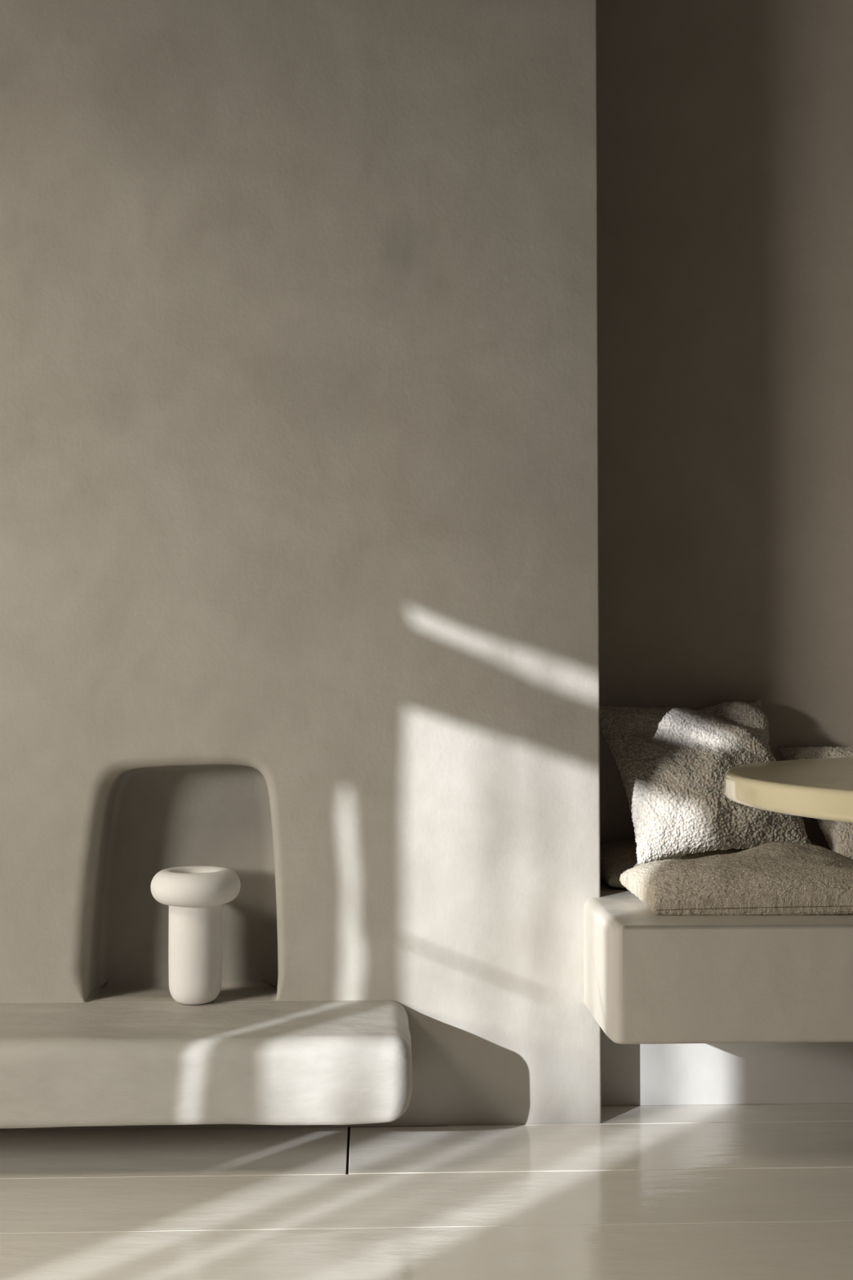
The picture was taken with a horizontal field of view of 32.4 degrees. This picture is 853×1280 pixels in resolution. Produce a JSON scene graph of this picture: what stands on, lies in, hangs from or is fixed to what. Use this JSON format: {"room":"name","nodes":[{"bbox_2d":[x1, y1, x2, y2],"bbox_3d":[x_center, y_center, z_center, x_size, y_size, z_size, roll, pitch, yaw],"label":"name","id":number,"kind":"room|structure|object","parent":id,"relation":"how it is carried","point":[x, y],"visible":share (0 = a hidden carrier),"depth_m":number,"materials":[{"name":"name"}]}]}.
{"room":"living room","nodes":[
{"label":"living room","id":0,"kind":"room"},
{"bbox_2d":[0,0,601,1130],"bbox_3d":[-1.745,-0.506,3.036,4.155,2.900,0.445,0,-2,-2],"label":"wall","id":1,"kind":"structure","parent":0,"point":[299,444],"depth_m":2.87,"materials":[{"name":"paint"}]},
{"bbox_2d":[0,1000,412,1128],"bbox_3d":[-0.943,0.767,2.655,1.830,0.153,0.308,0,-2,-2],"label":"ledge","id":2,"kind":"object","parent":1,"relation":"attached to","point":[333,1062],"visible":1,"depth_m":2.53,"materials":[{"name":"paint"}]},
{"bbox_2d":[150,866,240,1004],"bbox_3d":[-0.446,0.571,2.838,0.172,0.253,0.172,0,-2,-2],"label":"vase","id":3,"kind":"object","parent":2,"relation":"on","point":[195,896],"visible":1,"depth_m":2.79,"materials":[{"name":"ceramic"}]},
{"bbox_2d":[0,1102,852,1279],"bbox_3d":[-0.616,0.809,-2.128,6.000,0.050,10.568,0,-2,-2],"label":"floor","id":4,"kind":"structure","parent":0,"point":[750,1191],"depth_m":2.43,"materials":[{"name":"tile"}]},
{"bbox_2d":[583,876,852,1106],"bbox_3d":[1.244,0.721,2.895,1.877,0.437,0.686,0,-2,-2],"label":"bench","id":5,"kind":"object","parent":4,"relation":"on","point":[687,1009],"visible":0.95,"depth_m":2.53,"materials":[{"name":"paint"}]},
{"bbox_2d":[600,840,748,888],"bbox_3d":[0.557,0.464,3.084,0.440,0.088,0.247,0,-2,-2],"label":"seat cushion","id":6,"kind":"object","parent":5,"relation":"on","point":[616,857],"visible":0.22,"depth_m":3.01,"materials":[{"name":"fabric"}]},
{"bbox_2d":[600,699,811,864],"bbox_3d":[0.573,0.288,3.056,0.402,0.324,0.250,0,-2,-15],"label":"cushion","id":7,"kind":"object","parent":5,"relation":"on","point":[673,762],"visible":0.88,"depth_m":2.98,"materials":[{"name":"fabric"}]},
{"bbox_2d":[619,841,852,915],"bbox_3d":[0.625,0.443,2.785,0.497,0.112,0.338,0,-2,-2],"label":"seat cushion","id":8,"kind":"object","parent":5,"relation":"on","point":[771,878],"visible":1,"depth_m":2.65,"materials":[{"name":"fabric"}]},
{"bbox_2d":[778,746,852,859],"bbox_3d":[0.969,0.368,3.121,0.389,0.282,0.224,0,-2,-2],"label":"cushion","id":9,"kind":"object","parent":5,"relation":"on","point":[838,835],"visible":0.41,"depth_m":3.07,"materials":[{"name":"fabric"}]},
{"bbox_2d":[724,757,852,822],"bbox_3d":[0.746,0.516,1.460,0.877,0.760,0.877,0,-2,-2],"label":"round table","id":10,"kind":"object","parent":4,"relation":"on","point":[822,788],"visible":1,"depth_m":1.39,"materials":[{"name":"beige paint"}]},
{"bbox_2d":[597,0,852,849],"bbox_3d":[1.271,-0.497,3.329,1.995,2.900,0.100,0,-2,-2],"label":"wall","id":11,"kind":"structure","parent":0,"point":[725,127],"depth_m":3.26,"materials":[{"name":"paint"}]}
]}

